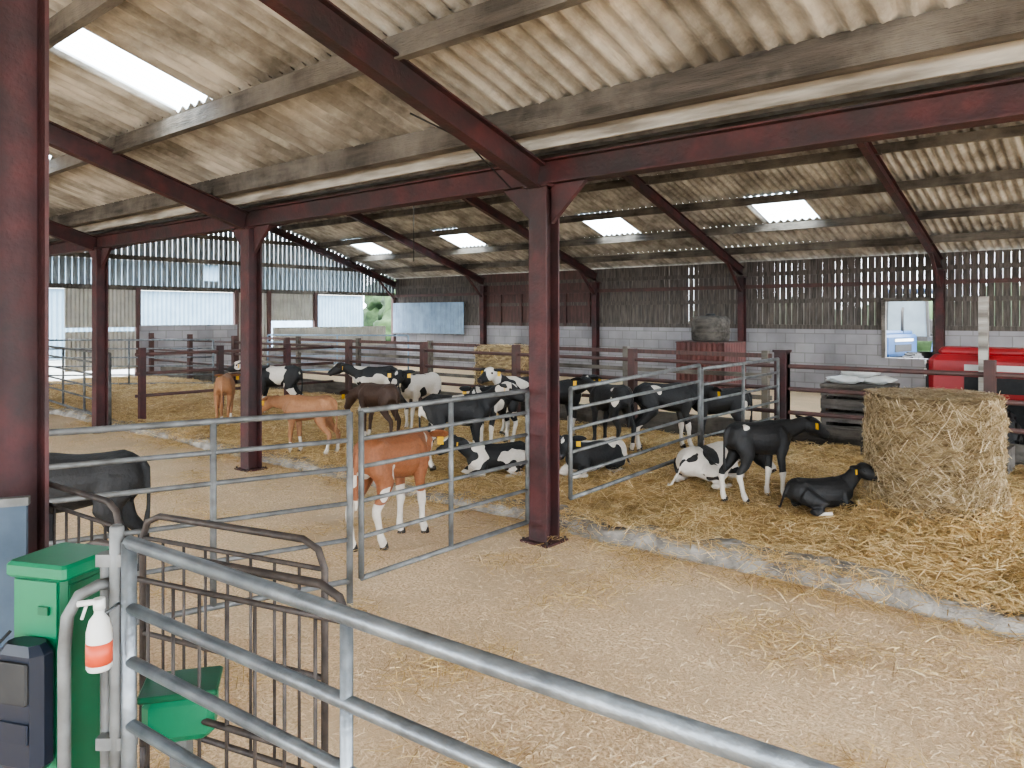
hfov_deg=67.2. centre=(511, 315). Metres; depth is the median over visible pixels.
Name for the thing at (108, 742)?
gate post
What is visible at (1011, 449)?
trough
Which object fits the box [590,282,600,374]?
steel post
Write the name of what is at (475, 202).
steel rafter
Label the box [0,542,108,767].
machine
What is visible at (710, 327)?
tank
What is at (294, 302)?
wall
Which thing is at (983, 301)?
timber post
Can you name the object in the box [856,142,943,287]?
steel rafter
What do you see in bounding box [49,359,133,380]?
ground
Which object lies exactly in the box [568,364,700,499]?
metal gate
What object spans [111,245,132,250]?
rafter
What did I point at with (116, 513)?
barred hurdle
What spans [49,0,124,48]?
timber purlin
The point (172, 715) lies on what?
trough
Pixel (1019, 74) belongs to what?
timber purlin
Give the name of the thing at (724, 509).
straw
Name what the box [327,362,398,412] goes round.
calf
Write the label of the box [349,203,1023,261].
timber purlin
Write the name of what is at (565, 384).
calf
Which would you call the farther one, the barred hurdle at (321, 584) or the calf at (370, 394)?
the calf at (370, 394)
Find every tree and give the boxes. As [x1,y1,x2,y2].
[363,279,394,325]
[373,289,394,340]
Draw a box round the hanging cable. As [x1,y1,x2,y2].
[225,113,510,262]
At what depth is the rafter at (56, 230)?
11.30 m
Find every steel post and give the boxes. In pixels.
[0,0,48,553]
[88,247,112,433]
[232,225,271,472]
[480,286,486,343]
[504,180,587,547]
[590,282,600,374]
[736,276,747,388]
[935,269,946,353]
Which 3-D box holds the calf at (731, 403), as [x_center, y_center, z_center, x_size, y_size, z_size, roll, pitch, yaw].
[2.281,1.208,9.124,1.096,0.744,0.411,0,0,8]
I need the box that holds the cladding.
[49,238,362,359]
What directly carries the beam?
on the steel post
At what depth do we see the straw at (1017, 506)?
5.48 m
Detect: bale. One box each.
[472,344,528,385]
[859,385,1013,528]
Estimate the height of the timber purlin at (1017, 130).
0.167 m
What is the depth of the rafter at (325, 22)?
4.91 m
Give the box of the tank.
[691,314,729,341]
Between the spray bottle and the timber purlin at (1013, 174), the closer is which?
the spray bottle
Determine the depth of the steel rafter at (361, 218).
22.18 m
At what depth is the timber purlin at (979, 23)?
4.67 m
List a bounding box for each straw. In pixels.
[49,375,1023,617]
[63,410,1023,656]
[756,479,1023,581]
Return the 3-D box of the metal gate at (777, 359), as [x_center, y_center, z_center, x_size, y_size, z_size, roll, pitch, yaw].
[2.530,0.930,8.423,0.034,0.876,1.966,0,0,41]
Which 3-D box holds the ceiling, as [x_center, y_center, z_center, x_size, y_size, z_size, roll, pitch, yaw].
[-2.050,-2.376,8.080,28.700,2.279,26.740,0,0,41]
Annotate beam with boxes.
[49,76,1023,256]
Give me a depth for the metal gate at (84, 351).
12.88 m
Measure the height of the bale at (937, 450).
1.015 m
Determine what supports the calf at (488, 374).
on the bedding
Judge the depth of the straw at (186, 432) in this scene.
5.39 m
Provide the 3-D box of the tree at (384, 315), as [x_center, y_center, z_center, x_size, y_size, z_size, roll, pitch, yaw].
[-5.915,-0.037,44.922,3.541,4.323,4.666,0,0,41]
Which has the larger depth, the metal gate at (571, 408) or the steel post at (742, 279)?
the steel post at (742, 279)
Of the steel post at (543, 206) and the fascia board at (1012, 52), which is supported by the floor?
the steel post at (543, 206)
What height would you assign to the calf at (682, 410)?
0.785 m
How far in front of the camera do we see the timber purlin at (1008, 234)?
17.30 m
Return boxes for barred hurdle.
[49,481,121,544]
[86,539,346,767]
[139,513,328,767]
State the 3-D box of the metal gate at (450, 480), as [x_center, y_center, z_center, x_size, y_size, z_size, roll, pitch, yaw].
[-0.400,1.090,5.340,0.035,1.056,1.685,0,0,39]
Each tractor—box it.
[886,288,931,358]
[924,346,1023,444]
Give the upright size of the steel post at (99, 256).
2.760 m
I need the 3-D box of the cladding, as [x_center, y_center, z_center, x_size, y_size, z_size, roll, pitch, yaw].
[-19.924,-1.150,36.288,10.300,5.800,25.000,0,0,41]
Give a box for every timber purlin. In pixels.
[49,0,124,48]
[49,0,590,176]
[49,0,1023,227]
[49,72,1023,242]
[282,124,1023,230]
[317,168,1023,247]
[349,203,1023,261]
[375,229,1023,273]
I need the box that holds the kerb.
[49,406,1023,641]
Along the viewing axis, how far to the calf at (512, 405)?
9.16 m
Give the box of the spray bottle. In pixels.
[76,596,119,673]
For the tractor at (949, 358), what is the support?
on the floor
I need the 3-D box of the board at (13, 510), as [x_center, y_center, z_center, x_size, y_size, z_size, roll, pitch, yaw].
[-2.018,1.208,2.751,0.507,1.085,0.048,0,0,-22]
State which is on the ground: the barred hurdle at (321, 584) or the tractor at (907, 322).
the tractor at (907, 322)
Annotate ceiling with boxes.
[49,0,1023,278]
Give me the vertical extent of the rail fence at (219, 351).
1.250 m
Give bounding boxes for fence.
[135,343,333,422]
[149,333,1023,465]
[262,336,771,418]
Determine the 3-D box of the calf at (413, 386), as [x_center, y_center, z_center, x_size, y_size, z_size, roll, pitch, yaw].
[-1.320,1.152,10.623,0.429,0.878,1.138,0,0,35]
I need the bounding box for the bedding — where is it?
[49,376,1023,610]
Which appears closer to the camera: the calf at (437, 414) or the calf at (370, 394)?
the calf at (437, 414)
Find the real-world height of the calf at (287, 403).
0.728 m
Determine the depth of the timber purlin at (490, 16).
5.31 m
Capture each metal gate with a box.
[49,339,213,384]
[49,345,111,424]
[49,409,352,624]
[121,535,841,767]
[267,334,408,370]
[358,388,529,580]
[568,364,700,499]
[701,357,779,445]
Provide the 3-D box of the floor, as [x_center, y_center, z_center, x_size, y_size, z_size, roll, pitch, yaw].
[-1.639,1.750,7.258,30.000,0.001,26.800,0,0,41]
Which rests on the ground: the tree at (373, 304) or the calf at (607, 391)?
the tree at (373, 304)
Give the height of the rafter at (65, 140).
2.270 m
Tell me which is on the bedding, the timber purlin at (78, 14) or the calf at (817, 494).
the calf at (817, 494)
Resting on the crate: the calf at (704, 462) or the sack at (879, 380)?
the sack at (879, 380)
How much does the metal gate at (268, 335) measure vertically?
1.221 m
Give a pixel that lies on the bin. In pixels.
(727, 346)
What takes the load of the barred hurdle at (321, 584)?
on the floor
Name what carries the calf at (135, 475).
on the floor
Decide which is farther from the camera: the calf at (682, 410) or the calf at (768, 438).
the calf at (682, 410)
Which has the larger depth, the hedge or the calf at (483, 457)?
the hedge
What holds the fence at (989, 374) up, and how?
on the floor
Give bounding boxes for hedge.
[774,277,994,351]
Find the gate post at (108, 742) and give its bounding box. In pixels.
[95,523,137,767]
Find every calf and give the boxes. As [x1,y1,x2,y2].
[49,449,150,570]
[213,373,239,425]
[227,360,302,412]
[262,395,340,454]
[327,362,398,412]
[339,382,400,435]
[345,427,447,551]
[385,369,440,428]
[418,381,524,469]
[436,434,524,477]
[459,385,518,442]
[477,367,528,435]
[560,374,601,435]
[560,434,630,478]
[571,376,635,451]
[632,382,720,451]
[667,441,776,489]
[692,387,752,430]
[718,415,829,504]
[778,462,879,515]
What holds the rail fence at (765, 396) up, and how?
on the floor
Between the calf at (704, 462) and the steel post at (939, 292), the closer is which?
the calf at (704, 462)
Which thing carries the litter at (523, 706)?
on the floor
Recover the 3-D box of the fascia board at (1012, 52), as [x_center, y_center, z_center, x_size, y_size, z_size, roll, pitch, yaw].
[-2.265,-1.320,7.985,27.900,0.160,0.185,0,0,41]
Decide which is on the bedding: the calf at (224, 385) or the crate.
the calf at (224, 385)
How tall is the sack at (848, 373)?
0.121 m
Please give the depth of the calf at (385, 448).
5.84 m
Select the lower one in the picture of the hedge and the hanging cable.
the hedge
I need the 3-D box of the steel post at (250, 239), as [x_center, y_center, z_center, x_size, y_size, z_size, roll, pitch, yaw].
[-2.979,0.370,8.795,0.810,2.760,0.270,0,0,41]
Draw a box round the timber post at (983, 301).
[978,296,988,391]
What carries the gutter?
attached to the fascia board at (1012, 52)
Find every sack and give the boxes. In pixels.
[825,374,865,383]
[840,371,880,377]
[862,376,897,384]
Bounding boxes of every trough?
[137,665,222,767]
[860,436,1014,475]
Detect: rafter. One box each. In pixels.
[49,120,249,229]
[49,220,97,250]
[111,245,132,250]
[259,0,545,188]
[269,227,396,298]
[346,213,484,296]
[462,197,597,294]
[622,175,744,291]
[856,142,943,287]
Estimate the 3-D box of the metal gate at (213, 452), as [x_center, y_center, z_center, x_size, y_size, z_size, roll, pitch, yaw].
[-1.714,1.156,4.185,1.776,1.188,0.040,0,0,-32]
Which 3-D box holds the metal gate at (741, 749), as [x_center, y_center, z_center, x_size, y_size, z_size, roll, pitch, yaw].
[-0.222,1.014,1.365,1.816,0.952,0.036,0,0,36]
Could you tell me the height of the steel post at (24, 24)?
3.832 m
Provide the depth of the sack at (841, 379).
9.45 m
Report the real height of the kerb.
0.184 m
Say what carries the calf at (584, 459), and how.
on the bedding
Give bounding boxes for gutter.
[49,62,1023,241]
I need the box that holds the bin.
[675,341,745,388]
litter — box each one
[49,438,1023,767]
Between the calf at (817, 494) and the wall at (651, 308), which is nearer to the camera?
the calf at (817, 494)
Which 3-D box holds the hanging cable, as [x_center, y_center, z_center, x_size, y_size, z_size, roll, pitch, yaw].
[-2.139,-1.615,9.045,2.762,1.835,8.366,0,0,-13]
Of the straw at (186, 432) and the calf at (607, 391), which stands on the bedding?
the calf at (607, 391)
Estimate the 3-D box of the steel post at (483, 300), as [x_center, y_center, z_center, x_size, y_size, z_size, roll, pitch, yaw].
[-0.904,0.400,24.221,0.250,2.700,0.250,0,0,41]
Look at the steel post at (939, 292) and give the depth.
15.73 m
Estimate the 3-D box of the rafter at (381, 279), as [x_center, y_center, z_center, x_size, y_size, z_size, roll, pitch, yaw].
[-6.195,-1.913,24.569,0.110,2.663,6.521,0,0,41]
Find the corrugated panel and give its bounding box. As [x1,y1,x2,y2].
[393,302,464,334]
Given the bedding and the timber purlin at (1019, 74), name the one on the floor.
the bedding
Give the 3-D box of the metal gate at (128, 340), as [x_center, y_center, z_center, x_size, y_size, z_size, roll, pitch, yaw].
[-8.775,1.139,17.642,3.794,1.221,0.046,0,0,-5]
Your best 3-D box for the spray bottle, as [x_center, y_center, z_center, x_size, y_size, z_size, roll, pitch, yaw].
[-0.960,0.742,1.825,0.069,0.167,0.117,0,0,25]
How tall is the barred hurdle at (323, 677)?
1.012 m
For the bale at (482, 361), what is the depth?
13.80 m
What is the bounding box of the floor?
[49,366,1023,767]
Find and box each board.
[0,495,29,767]
[49,39,1023,238]
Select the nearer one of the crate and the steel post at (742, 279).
the crate
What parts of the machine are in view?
door panel, lid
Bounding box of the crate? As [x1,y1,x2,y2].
[820,381,899,429]
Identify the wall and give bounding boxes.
[49,226,395,375]
[394,249,1023,392]
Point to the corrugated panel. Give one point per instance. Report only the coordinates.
(435, 318)
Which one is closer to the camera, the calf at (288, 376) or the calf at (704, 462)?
the calf at (704, 462)

